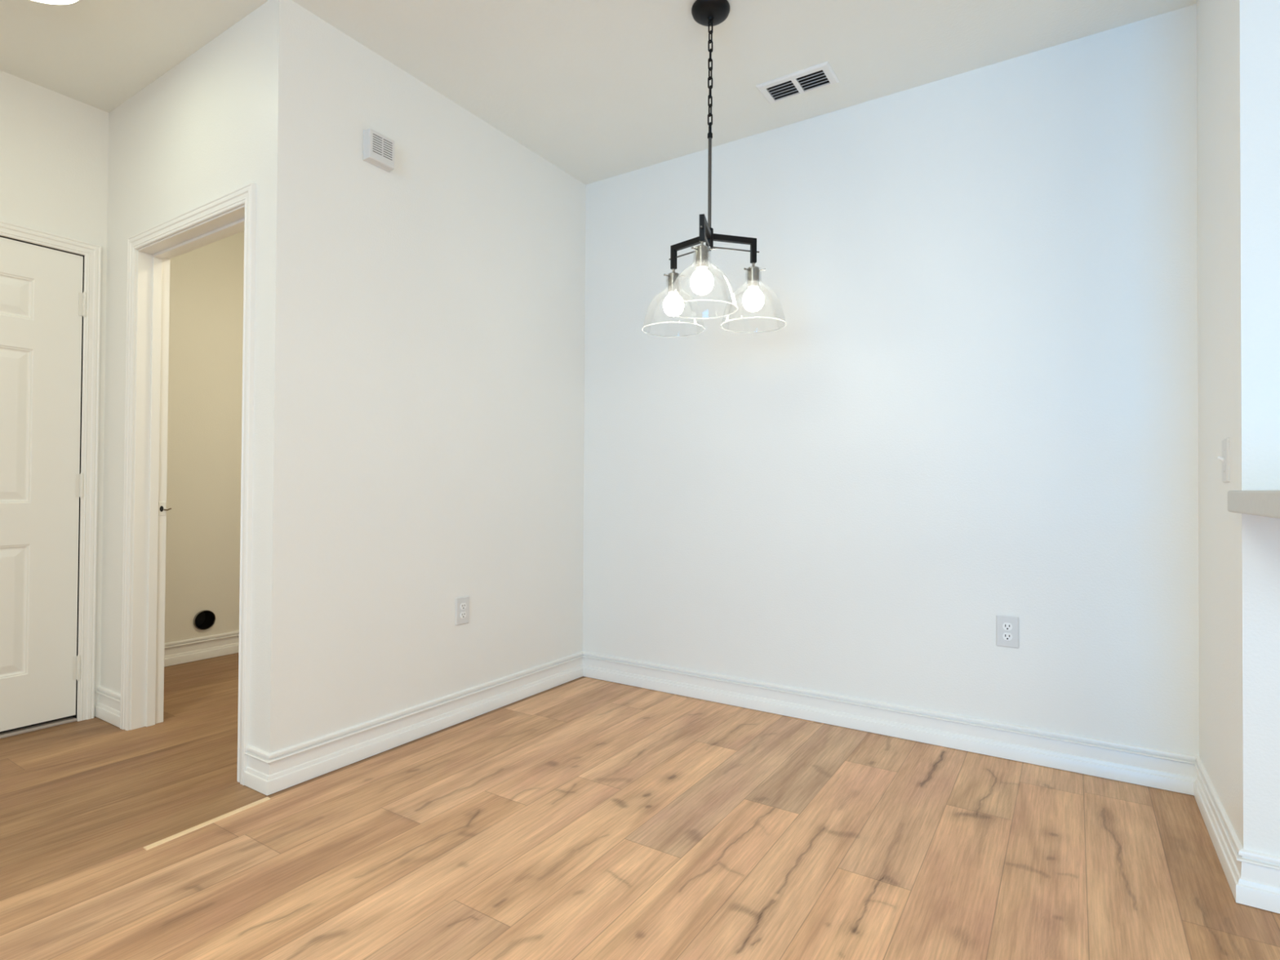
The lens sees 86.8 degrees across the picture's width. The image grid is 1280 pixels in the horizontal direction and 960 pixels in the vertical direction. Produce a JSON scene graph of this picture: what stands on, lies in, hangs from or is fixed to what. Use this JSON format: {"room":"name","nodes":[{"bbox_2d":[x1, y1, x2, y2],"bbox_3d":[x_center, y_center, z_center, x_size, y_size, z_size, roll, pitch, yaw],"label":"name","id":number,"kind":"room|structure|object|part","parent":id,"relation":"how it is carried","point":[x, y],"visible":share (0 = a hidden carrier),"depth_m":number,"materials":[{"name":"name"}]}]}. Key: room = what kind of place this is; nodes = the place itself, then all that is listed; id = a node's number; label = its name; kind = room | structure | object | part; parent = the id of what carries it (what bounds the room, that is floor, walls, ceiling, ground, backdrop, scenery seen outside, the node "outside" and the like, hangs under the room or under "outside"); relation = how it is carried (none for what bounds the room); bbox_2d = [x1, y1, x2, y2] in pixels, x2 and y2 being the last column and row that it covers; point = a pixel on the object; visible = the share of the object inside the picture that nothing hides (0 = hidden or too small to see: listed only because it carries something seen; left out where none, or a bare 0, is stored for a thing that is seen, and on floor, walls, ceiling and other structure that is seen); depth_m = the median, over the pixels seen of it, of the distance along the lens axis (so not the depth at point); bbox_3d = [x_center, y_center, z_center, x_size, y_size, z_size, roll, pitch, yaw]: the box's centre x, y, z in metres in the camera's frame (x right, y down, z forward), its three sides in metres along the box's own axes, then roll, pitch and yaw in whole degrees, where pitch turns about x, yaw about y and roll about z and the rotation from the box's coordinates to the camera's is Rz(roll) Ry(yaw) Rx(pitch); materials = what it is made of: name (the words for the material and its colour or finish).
{"room":"dining room","nodes":[
{"label":"dining room","id":0,"kind":"room"},
{"bbox_2d":[0,70,108,716],"bbox_3d":[-4.240,-0.351,0.408,0.120,2.759,6.451,0,-1,33],"label":"wall","id":1,"kind":"structure","parent":0,"point":[54,146],"depth_m":2.96,"materials":[{"name":"paint"}]},
{"bbox_2d":[0,220,101,738],"bbox_3d":[-2.758,-0.002,2.703,0.138,2.134,0.929,0,-1,33],"label":"door","id":2,"kind":"structure","parent":1,"relation":"in","point":[46,315],"depth_m":2.92,"materials":[{"name":"wood"}]},
{"bbox_2d":[99,5,261,746],"bbox_3d":[-2.166,-0.307,2.981,1.995,2.759,0.120,0,-1,33],"label":"wall","id":3,"kind":"structure","parent":0,"point":[188,140],"depth_m":2.81,"materials":[{"name":"paint"}]},
{"bbox_2d":[94,685,120,727],"bbox_3d":[-2.349,1.002,2.996,0.266,0.133,0.018,0,-1,33],"label":"baseboard","id":4,"kind":"structure","parent":3,"relation":"attached to","point":[107,708],"depth_m":3.00,"materials":[{"name":"wood"}]},
{"bbox_2d":[120,182,256,785],"bbox_3d":[-1.766,0.009,2.721,1.014,2.124,0.160,0,-1,33],"label":"door frame","id":5,"kind":"structure","parent":3,"relation":"in","point":[150,251],"depth_m":2.91,"materials":[{"name":"wood"}]},
{"bbox_3d":[-2.115,0.128,2.994,0.002,0.060,0.029,0,-1,33],"label":"strike plate","id":6,"kind":"part","parent":5,"relation":"part of","materials":[{"name":"metal"}]},
{"bbox_2d":[243,745,269,795],"bbox_3d":[-1.319,1.001,2.335,0.151,0.133,0.018,0,-1,33],"label":"baseboard","id":7,"kind":"structure","parent":3,"relation":"attached to","point":[256,773],"depth_m":2.33,"materials":[{"name":"wood"}]},
{"bbox_2d":[164,231,244,643],"bbox_3d":[-2.616,-0.295,4.237,0.120,2.759,1.749,0,-1,33],"label":"wall","id":8,"kind":"structure","parent":0,"point":[206,308],"depth_m":4.09,"materials":[{"name":"paint"}]},
{"bbox_2d":[164,631,239,666],"bbox_3d":[-2.534,1.016,4.235,0.018,0.133,1.629,0,-1,33],"label":"baseboard","id":9,"kind":"structure","parent":8,"relation":"attached to","point":[182,651],"depth_m":4.07,"materials":[{"name":"wood"}]},
{"bbox_2d":[193,609,215,630],"bbox_3d":[-2.679,0.847,4.118,0.125,0.119,0.119,0,-1,33],"label":"duct","id":10,"kind":"object","parent":8,"relation":"attached to","point":[204,620],"visible":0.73,"depth_m":4.16,"materials":[{"name":"black metal"}]},
{"bbox_2d":[251,0,586,753],"bbox_3d":[-0.836,-0.298,3.095,0.120,2.759,1.749,0,-1,33],"label":"wall","id":11,"kind":"structure","parent":0,"point":[420,330],"depth_m":2.76,"materials":[{"name":"paint"}]},
{"bbox_2d":[363,128,394,172],"bbox_3d":[-1.024,-1.297,2.658,0.038,0.120,0.122,0,-1,33],"label":"door chime","id":12,"kind":"object","parent":11,"relation":"attached to","point":[378,148],"visible":1,"depth_m":2.64,"materials":[{"name":"white plastic"}]},
{"bbox_2d":[266,651,582,795],"bbox_3d":[-0.791,1.013,3.035,0.018,0.133,1.766,0,-1,33],"label":"baseboard","id":13,"kind":"structure","parent":11,"relation":"attached to","point":[296,764],"depth_m":2.78,"materials":[{"name":"wood"}]},
{"bbox_2d":[455,595,469,625],"bbox_3d":[-0.795,0.586,3.037,0.009,0.124,0.080,0,-1,33],"label":"power outlet","id":14,"kind":"object","parent":11,"relation":"attached to","point":[462,603],"visible":1,"depth_m":3.03,"materials":[{"name":"white plastic"}]},
{"bbox_2d":[460,611,466,618],"bbox_3d":[-0.793,0.606,3.035,0.003,0.029,0.034,0,-1,33],"label":"receptacle","id":15,"kind":"object","parent":14,"relation":"attached to","point":[463,614],"depth_m":3.03,"materials":[{"name":"white plastic"}]},
{"bbox_2d":[460,603,466,609],"bbox_3d":[-0.793,0.567,3.036,0.003,0.029,0.034,0,-1,33],"label":"receptacle","id":16,"kind":"object","parent":14,"relation":"attached to","point":[463,606],"depth_m":3.03,"materials":[{"name":"white plastic"}]},
{"bbox_2d":[0,0,1197,184],"bbox_3d":[-1.069,-1.772,-0.492,7.835,0.100,8.320,0,-1,33],"label":"ceiling","id":17,"kind":"structure","parent":0,"point":[598,90],"depth_m":2.63,"materials":[{"name":"paint"}]},
{"bbox_2d":[29,0,82,5],"bbox_3d":[-2.005,-1.663,2.173,0.350,0.065,0.350,0,-1,33],"label":"ceiling light","id":18,"kind":"object","parent":17,"relation":"attached to","point":[55,2],"visible":1,"depth_m":2.32,"materials":[{"name":"white plastic"}]},
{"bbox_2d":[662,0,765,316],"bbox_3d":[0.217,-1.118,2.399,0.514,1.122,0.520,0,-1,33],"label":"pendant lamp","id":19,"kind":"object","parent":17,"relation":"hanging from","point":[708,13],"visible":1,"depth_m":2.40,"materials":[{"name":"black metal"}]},
{"bbox_3d":[0.125,-0.658,2.513,0.077,0.098,0.077,0,-1,33],"label":"bulb","id":20,"kind":"part","parent":19,"relation":"part of","materials":[{"name":"white glass"}]},
{"bbox_2d":[663,272,684,293],"bbox_3d":[0.130,-0.730,2.507,0.074,0.073,0.079,0,-1,33],"label":"socket","id":21,"kind":"object","parent":19,"relation":"attached to","point":[673,277],"depth_m":2.50,"materials":[{"name":"silver metal"}]},
{"bbox_3d":[0.174,-0.826,2.467,0.179,0.005,0.005,0,-1,44],"label":"tie rod","id":22,"kind":"part","parent":19,"relation":"part of","materials":[{"name":"silver metal"}]},
{"bbox_3d":[0.178,-0.828,2.463,0.167,0.087,0.017,0,-1,44],"label":"arm","id":23,"kind":"part","parent":19,"relation":"part of","materials":[{"name":"black metal"}]},
{"bbox_3d":[0.204,-0.660,2.230,0.077,0.098,0.077,0,-1,33],"label":"bulb","id":24,"kind":"part","parent":19,"relation":"part of","materials":[{"name":"white glass"}]},
{"bbox_2d":[691,244,715,270],"bbox_3d":[0.209,-0.733,2.225,0.074,0.073,0.079,0,-1,33],"label":"socket","id":25,"kind":"object","parent":19,"relation":"attached to","point":[701,251],"depth_m":2.21,"materials":[{"name":"silver metal"}]},
{"bbox_3d":[0.222,-0.827,2.298,0.005,0.005,0.179,0,-1,14],"label":"tie rod","id":26,"kind":"part","parent":19,"relation":"part of","materials":[{"name":"metal"}]},
{"bbox_3d":[0.223,-0.830,2.304,0.017,0.087,0.167,0,-1,14],"label":"arm","id":27,"kind":"part","parent":19,"relation":"part of","materials":[{"name":"black metal"}]},
{"bbox_3d":[0.248,-1.049,2.399,0.012,0.331,0.012,0,-1,33],"label":"down rod","id":28,"kind":"part","parent":19,"relation":"part of","materials":[{"name":"black metal"}]},
{"bbox_3d":[0.338,-0.828,2.421,0.167,0.087,0.017,1,-1,-15],"label":"arm","id":29,"kind":"part","parent":19,"relation":"part of","materials":[{"name":"black metal"}]},
{"bbox_3d":[0.344,-0.825,2.422,0.179,0.005,0.005,1,-1,-15],"label":"tie rod","id":30,"kind":"part","parent":19,"relation":"part of","materials":[{"name":"silver metal"}]},
{"bbox_3d":[0.408,-0.657,2.438,0.077,0.098,0.077,0,-1,33],"label":"bulb","id":31,"kind":"part","parent":19,"relation":"part of","materials":[{"name":"white glass"}]},
{"bbox_2d":[743,266,765,288],"bbox_3d":[0.413,-0.729,2.433,0.074,0.073,0.079,0,-1,33],"label":"socket","id":32,"kind":"object","parent":19,"relation":"attached to","point":[753,277],"depth_m":2.42,"materials":[{"name":"silver metal"}]},
{"bbox_2d":[755,61,839,104],"bbox_3d":[0.663,-1.666,2.850,0.308,0.009,0.158,0,-1,33],"label":"ceiling vent","id":33,"kind":"object","parent":17,"relation":"in","point":[821,75],"visible":1,"depth_m":2.84,"materials":[{"name":"white metal"}]},
{"bbox_2d":[0,653,1279,959],"bbox_3d":[-1.154,1.037,-0.482,7.673,0.001,8.320,0,-1,33],"label":"floor","id":34,"kind":"structure","parent":0,"point":[582,818],"depth_m":1.96,"materials":[{"name":"brown wood"}]},
{"bbox_2d":[142,796,270,850],"bbox_3d":[-1.338,1.065,2.111,0.024,0.004,0.370,0,-1,29],"label":"trim","id":35,"kind":"structure","parent":34,"relation":"on","point":[251,805],"depth_m":2.09,"materials":[{"name":"brown wood"}]},
{"bbox_2d":[582,4,1199,755],"bbox_3d":[0.411,-0.286,3.406,6.114,2.759,0.120,0,-1,33],"label":"wall","id":36,"kind":"structure","parent":0,"point":[961,393],"depth_m":2.82,"materials":[{"name":"paint"}]},
{"bbox_2d":[582,651,1197,795],"bbox_3d":[0.801,1.023,3.053,2.679,0.133,0.018,0,-1,33],"label":"baseboard","id":37,"kind":"structure","parent":36,"relation":"attached to","point":[1175,771],"depth_m":2.81,"materials":[{"name":"wood"}]},
{"bbox_2d":[995,614,1019,648],"bbox_3d":[1.442,0.595,2.654,0.080,0.124,0.009,0,-1,33],"label":"power outlet","id":38,"kind":"object","parent":36,"relation":"attached to","point":[1007,627],"visible":1,"depth_m":2.65,"materials":[{"name":"white plastic"}]},
{"bbox_2d":[1002,632,1012,640],"bbox_3d":[1.440,0.614,2.651,0.034,0.029,0.003,0,-1,33],"label":"receptacle","id":39,"kind":"object","parent":38,"relation":"attached to","point":[1006,636],"depth_m":2.65,"materials":[{"name":"white plastic"}]},
{"bbox_2d":[1002,622,1012,630],"bbox_3d":[1.441,0.575,2.652,0.034,0.029,0.003,0,-1,33],"label":"receptacle","id":40,"kind":"object","parent":38,"relation":"attached to","point":[1006,626],"depth_m":2.65,"materials":[{"name":"white plastic"}]},
{"bbox_2d":[1196,0,1279,857],"bbox_3d":[1.798,-0.294,2.018,0.120,2.759,0.720,0,-1,33],"label":"wall","id":41,"kind":"structure","parent":0,"point":[1238,41],"depth_m":1.75,"materials":[{"name":"paint"}]},
{"bbox_2d":[1193,755,1243,901],"bbox_3d":[1.727,1.016,2.032,0.018,0.133,0.738,0,-1,33],"label":"baseboard","id":42,"kind":"structure","parent":41,"relation":"attached to","point":[1227,845],"depth_m":1.96,"materials":[{"name":"wood"}]},
{"bbox_2d":[1216,437,1230,482],"bbox_3d":[1.647,-0.055,1.914,0.023,0.124,0.080,0,-1,33],"label":"light switch","id":43,"kind":"object","parent":41,"relation":"attached to","point":[1225,459],"visible":1,"depth_m":1.89,"materials":[{"name":"white plastic"}]},
{"bbox_3d":[1.654,-0.055,1.910,0.006,0.124,0.080,0,-1,33],"label":"plate","id":44,"kind":"part","parent":43,"relation":"part of","materials":[{"name":"white plastic"}]},
{"bbox_2d":[1227,490,1279,518],"bbox_3d":[1.449,0.045,0.989,0.700,0.056,1.380,0,-1,33],"label":"countertop","id":45,"kind":"structure","parent":41,"relation":"attached to","point":[1258,503],"depth_m":1.48,"materials":[{"name":"stone"}]},
{"bbox_3d":[2.866,-0.300,0.977,2.801,2.759,0.120,0,-1,33],"label":"wall","id":46,"kind":"structure","parent":0,"visible":0},
{"bbox_2d":[1235,848,1279,913],"bbox_3d":[2.762,1.010,0.940,2.938,0.133,0.018,0,-1,33],"label":"baseboard","id":47,"kind":"structure","parent":46,"relation":"attached to","point":[1258,886],"depth_m":1.71,"materials":[{"name":"wood"}]}
]}

